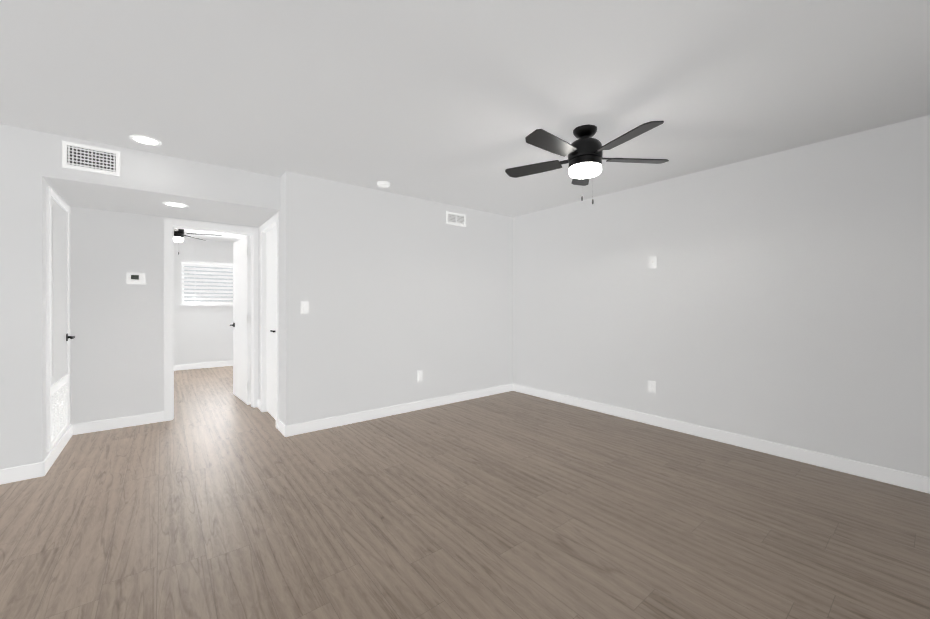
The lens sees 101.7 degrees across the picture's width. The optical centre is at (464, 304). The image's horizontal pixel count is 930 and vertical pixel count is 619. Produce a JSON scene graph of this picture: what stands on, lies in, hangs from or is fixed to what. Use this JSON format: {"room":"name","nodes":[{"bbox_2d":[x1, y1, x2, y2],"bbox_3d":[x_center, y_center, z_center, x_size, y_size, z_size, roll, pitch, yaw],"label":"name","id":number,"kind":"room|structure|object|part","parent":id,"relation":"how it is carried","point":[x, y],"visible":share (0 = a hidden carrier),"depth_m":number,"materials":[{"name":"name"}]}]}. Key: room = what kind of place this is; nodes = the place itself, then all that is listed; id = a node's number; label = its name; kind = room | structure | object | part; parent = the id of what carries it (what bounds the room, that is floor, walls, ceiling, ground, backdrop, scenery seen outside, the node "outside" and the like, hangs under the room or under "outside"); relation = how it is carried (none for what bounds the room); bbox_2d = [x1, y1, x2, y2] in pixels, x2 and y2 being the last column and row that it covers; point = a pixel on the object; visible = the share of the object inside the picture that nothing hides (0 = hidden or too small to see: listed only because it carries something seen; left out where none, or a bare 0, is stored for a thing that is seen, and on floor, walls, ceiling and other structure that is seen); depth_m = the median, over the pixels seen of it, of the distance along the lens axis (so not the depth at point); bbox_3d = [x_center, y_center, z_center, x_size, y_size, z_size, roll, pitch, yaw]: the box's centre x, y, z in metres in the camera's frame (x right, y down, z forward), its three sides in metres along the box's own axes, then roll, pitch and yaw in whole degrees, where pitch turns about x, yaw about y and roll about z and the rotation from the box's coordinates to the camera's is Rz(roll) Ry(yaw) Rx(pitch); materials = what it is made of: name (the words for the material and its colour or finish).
{"room":"empty living room","nodes":[
{"label":"empty living room","id":0,"kind":"room"},
{"bbox_2d":[0,124,45,468],"bbox_3d":[-3.890,-0.001,2.048,2.190,2.440,0.120,0,0,-39],"label":"wall","id":1,"kind":"structure","parent":0,"point":[22,311],"depth_m":2.63,"materials":[{"name":"paint"}]},
{"bbox_2d":[0,457,47,483],"bbox_3d":[-3.786,1.169,2.049,2.053,0.100,0.013,0,0,-39],"label":"baseboard","id":2,"kind":"structure","parent":1,"relation":"attached to","point":[13,474],"depth_m":2.62,"materials":[{"name":"white wood"}]},
{"bbox_2d":[46,181,70,456],"bbox_3d":[-3.416,-0.002,3.113,0.120,2.440,0.950,0,0,-39],"label":"wall","id":3,"kind":"structure","parent":0,"point":[62,199],"depth_m":3.48,"materials":[{"name":"paint"}]},
{"bbox_2d":[46,187,69,451],"bbox_3d":[-3.300,0.110,3.078,0.018,1.945,0.760,0,0,-39],"label":"door frame","id":4,"kind":"structure","parent":3,"relation":"attached to","point":[50,194],"depth_m":2.79,"materials":[{"name":"white wood"}]},
{"bbox_2d":[51,379,67,444],"bbox_3d":[-3.300,0.858,3.078,0.014,0.406,0.656,0,0,-39],"label":"air vent","id":5,"kind":"object","parent":3,"relation":"in","point":[59,408],"visible":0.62,"depth_m":3.08,"materials":[{"name":"white plastic"}]},
{"bbox_2d":[47,424,75,469],"bbox_3d":[-3.336,1.168,3.120,0.013,0.100,1.040,0,0,-39],"label":"baseboard","id":6,"kind":"structure","parent":3,"relation":"attached to","point":[57,449],"depth_m":3.11,"materials":[{"name":"white wood"}]},
{"bbox_2d":[51,198,74,384],"bbox_3d":[-3.281,-0.097,3.093,0.066,1.429,0.659,0,0,-39],"label":"closet door","id":7,"kind":"structure","parent":3,"relation":"in","point":[59,336],"depth_m":3.03,"materials":[{"name":"white paint"}]},
{"bbox_2d":[42,176,279,226],"bbox_3d":[-2.725,-0.911,3.588,1.555,0.004,1.069,0,0,-39],"label":"ceiling","id":8,"kind":"structure","parent":0,"point":[75,193],"depth_m":3.45,"materials":[{"name":"paint"}]},
{"bbox_2d":[162,202,187,206],"bbox_3d":[-2.635,-0.907,3.448,0.190,0.004,0.190,0,0,-39],"label":"recessed light","id":9,"kind":"object","parent":8,"relation":"in","point":[175,204],"visible":1,"depth_m":3.44,"materials":[{"name":"white plastic"}]},
{"bbox_2d":[42,132,279,209],"bbox_3d":[-2.724,-1.118,3.588,1.555,0.410,1.070,0,0,-39],"label":"ceiling soffit","id":10,"kind":"structure","parent":0,"point":[146,171],"depth_m":3.14,"materials":[{"name":"paint"}]},
{"bbox_2d":[62,141,119,175],"bbox_3d":[-2.795,-1.088,2.839,0.310,0.190,0.012,0,0,-39],"label":"air vent","id":11,"kind":"object","parent":10,"relation":"attached to","point":[76,156],"visible":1,"depth_m":2.83,"materials":[{"name":"white plastic"}]},
{"bbox_2d":[71,207,257,423],"bbox_3d":[-3.289,-0.003,3.899,5.440,2.440,0.120,0,0,-39],"label":"wall","id":12,"kind":"structure","parent":0,"point":[117,348],"depth_m":3.71,"materials":[{"name":"paint"}]},
{"bbox_2d":[76,412,163,434],"bbox_3d":[-3.385,1.167,3.739,0.650,0.100,0.013,0,0,-39],"label":"baseboard","id":13,"kind":"structure","parent":12,"relation":"attached to","point":[87,427],"depth_m":3.72,"materials":[{"name":"white wood"}]},
{"bbox_2d":[126,272,145,284],"bbox_3d":[-3.298,-0.258,3.797,0.148,0.116,0.029,0,0,-39],"label":"thermostat","id":14,"kind":"object","parent":12,"relation":"attached to","point":[135,278],"visible":1,"depth_m":3.79,"materials":[{"name":"white plastic"}]},
{"bbox_2d":[164,218,258,420],"bbox_3d":[-2.831,0.161,4.279,0.892,2.111,0.172,0,0,-39],"label":"door frame","id":15,"kind":"structure","parent":12,"relation":"attached to","point":[170,225],"depth_m":4.03,"materials":[{"name":"white wood"}]},
{"bbox_2d":[230,236,250,404],"bbox_3d":[-2.842,0.191,4.817,0.141,2.025,0.756,0,0,-43],"label":"bedroom door","id":16,"kind":"structure","parent":12,"relation":"in","point":[241,324],"depth_m":4.71,"materials":[{"name":"white wood"}]},
{"bbox_2d":[174,238,233,364],"bbox_3d":[-5.432,-0.006,6.898,5.040,2.440,0.120,0,0,-39],"label":"wall","id":17,"kind":"structure","parent":0,"point":[203,334],"depth_m":7.16,"materials":[{"name":"paint"}]},
{"bbox_2d":[174,361,232,370],"bbox_3d":[-5.390,1.164,6.847,4.800,0.100,0.013,0,0,-39],"label":"baseboard","id":18,"kind":"structure","parent":17,"relation":"attached to","point":[222,363],"depth_m":7.18,"materials":[{"name":"white wood"}]},
{"bbox_2d":[180,263,232,305],"bbox_3d":[-4.744,-0.385,7.410,1.345,0.831,0.121,0,0,-39],"label":"window","id":19,"kind":"structure","parent":17,"relation":"in","point":[208,304],"depth_m":7.29,"materials":[{"name":"white"}]},
{"bbox_2d":[182,261,232,303],"bbox_3d":[-4.730,-0.398,7.393,1.277,0.800,0.047,0,0,-39],"label":"window blind","id":20,"kind":"object","parent":19,"relation":"attached to","point":[204,264],"visible":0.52,"depth_m":7.23,"materials":[{"name":"white plastic"}]},
{"bbox_3d":[-4.780,-0.397,7.455,1.283,0.804,0.004,0,0,-39],"label":"bedroom window glass","id":21,"kind":"part","parent":19,"relation":"part of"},
{"bbox_2d":[184,229,246,241],"bbox_3d":[-4.282,-1.275,5.459,5.040,0.100,3.800,0,0,-39],"label":"ceiling","id":22,"kind":"structure","parent":0,"point":[225,237],"depth_m":6.86,"materials":[{"name":"paint"}]},
{"bbox_2d":[174,228,222,254],"bbox_3d":[-4.160,-0.977,5.408,1.155,0.496,1.121,0,0,-39],"label":"ceiling fan","id":23,"kind":"object","parent":22,"relation":"hanging from","point":[179,235],"visible":0.35,"depth_m":5.43,"materials":[{"name":"black metal"}]},
{"bbox_2d":[258,175,282,421],"bbox_3d":[-2.039,-0.003,4.073,0.120,2.440,1.170,0,0,-39],"label":"wall","id":24,"kind":"structure","parent":0,"point":[280,212],"depth_m":3.65,"materials":[{"name":"paint"}]},
{"bbox_2d":[260,214,278,428],"bbox_3d":[-2.028,0.166,4.050,0.140,2.101,0.802,0,0,-39],"label":"door frame","id":25,"kind":"structure","parent":24,"relation":"attached to","point":[270,224],"depth_m":4.27,"materials":[{"name":"white wood"}]},
{"bbox_2d":[266,227,275,419],"bbox_3d":[-2.051,0.198,4.032,0.085,2.014,0.654,0,0,-39],"label":"hall door","id":26,"kind":"structure","parent":24,"relation":"in","point":[271,308],"depth_m":4.09,"materials":[{"name":"white wood"}]},
{"bbox_2d":[283,171,512,425],"bbox_3d":[-0.522,-0.004,4.461,2.975,2.440,0.120,0,0,-39],"label":"wall","id":27,"kind":"structure","parent":0,"point":[397,292],"depth_m":4.11,"materials":[{"name":"paint"}]},
{"bbox_2d":[301,301,308,313],"bbox_3d":[-1.514,0.032,3.584,0.072,0.116,0.010,0,0,-39],"label":"light switch","id":28,"kind":"object","parent":27,"relation":"attached to","point":[304,307],"visible":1,"depth_m":3.58,"materials":[{"name":"white plastic"}]},
{"bbox_2d":[280,384,511,436],"bbox_3d":[-0.496,1.166,4.396,2.958,0.100,0.013,0,0,-39],"label":"baseboard","id":29,"kind":"structure","parent":27,"relation":"attached to","point":[300,428],"depth_m":4.09,"materials":[{"name":"white wood"}]},
{"bbox_2d":[417,370,422,380],"bbox_3d":[-0.518,0.826,4.382,0.072,0.116,0.010,0,0,-39],"label":"outlet","id":30,"kind":"object","parent":27,"relation":"attached to","point":[419,375],"visible":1,"depth_m":4.38,"materials":[{"name":"white plastic"}]},
{"bbox_2d":[446,211,465,226],"bbox_3d":[-0.107,-1.059,4.706,0.300,0.150,0.012,0,0,-39],"label":"air vent","id":31,"kind":"object","parent":27,"relation":"in","point":[454,218],"visible":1,"depth_m":4.70,"materials":[{"name":"white plastic"}]},
{"bbox_2d":[0,366,929,618],"bbox_3d":[-2.078,1.267,3.506,6.840,0.100,9.610,0,0,-39],"label":"floor","id":32,"kind":"structure","parent":0,"point":[215,498],"depth_m":2.10,"materials":[{"name":"brown wood"}]},
{"bbox_2d":[0,0,929,216],"bbox_3d":[-0.594,-1.271,1.648,6.840,0.100,4.860,0,0,-39],"label":"ceiling","id":33,"kind":"structure","parent":0,"point":[454,102],"depth_m":2.09,"materials":[{"name":"paint"}]},
{"bbox_2d":[129,135,161,145],"bbox_3d":[-2.377,-1.220,2.821,0.190,0.004,0.190,0,0,-39],"label":"recessed light","id":34,"kind":"object","parent":33,"relation":"in","point":[143,139],"visible":1,"depth_m":2.82,"materials":[{"name":"white plastic"}]},
{"bbox_2d":[377,181,389,187],"bbox_3d":[-0.822,-1.205,3.822,0.132,0.036,0.132,0,0,-39],"label":"smoke detector","id":35,"kind":"object","parent":33,"relation":"attached to","point":[383,184],"visible":1,"depth_m":3.78,"materials":[{"name":"white plastic"}]},
{"bbox_2d":[505,121,668,203],"bbox_3d":[0.818,-0.974,2.627,1.116,0.496,1.157,0,0,-39],"label":"ceiling fan","id":36,"kind":"object","parent":33,"relation":"hanging from","point":[584,152],"visible":1,"depth_m":2.57,"materials":[{"name":"black metal"}]},
{"bbox_2d":[513,115,929,477],"bbox_3d":[1.696,-0.003,4.166,0.120,2.440,5.930,0,0,-39],"label":"wall","id":37,"kind":"structure","parent":0,"point":[782,297],"depth_m":3.14,"materials":[{"name":"paint"}]},
{"bbox_2d":[648,381,654,392],"bbox_3d":[1.886,0.837,3.826,0.010,0.116,0.072,0,0,-39],"label":"outlet","id":38,"kind":"object","parent":37,"relation":"attached to","point":[651,386],"visible":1,"depth_m":3.82,"materials":[{"name":"white plastic"}]},
{"bbox_2d":[649,256,656,267],"bbox_3d":[1.889,-0.423,3.815,0.016,0.116,0.072,0,0,-39],"label":"outlet","id":39,"kind":"object","parent":37,"relation":"attached to","point":[653,262],"visible":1,"depth_m":3.81,"materials":[{"name":"white plastic"}]},
{"bbox_2d":[512,383,929,493],"bbox_3d":[2.038,1.167,3.634,0.013,0.100,4.370,0,0,-39],"label":"baseboard","id":40,"kind":"structure","parent":37,"relation":"attached to","point":[844,465],"depth_m":3.13,"materials":[{"name":"white wood"}]}
]}

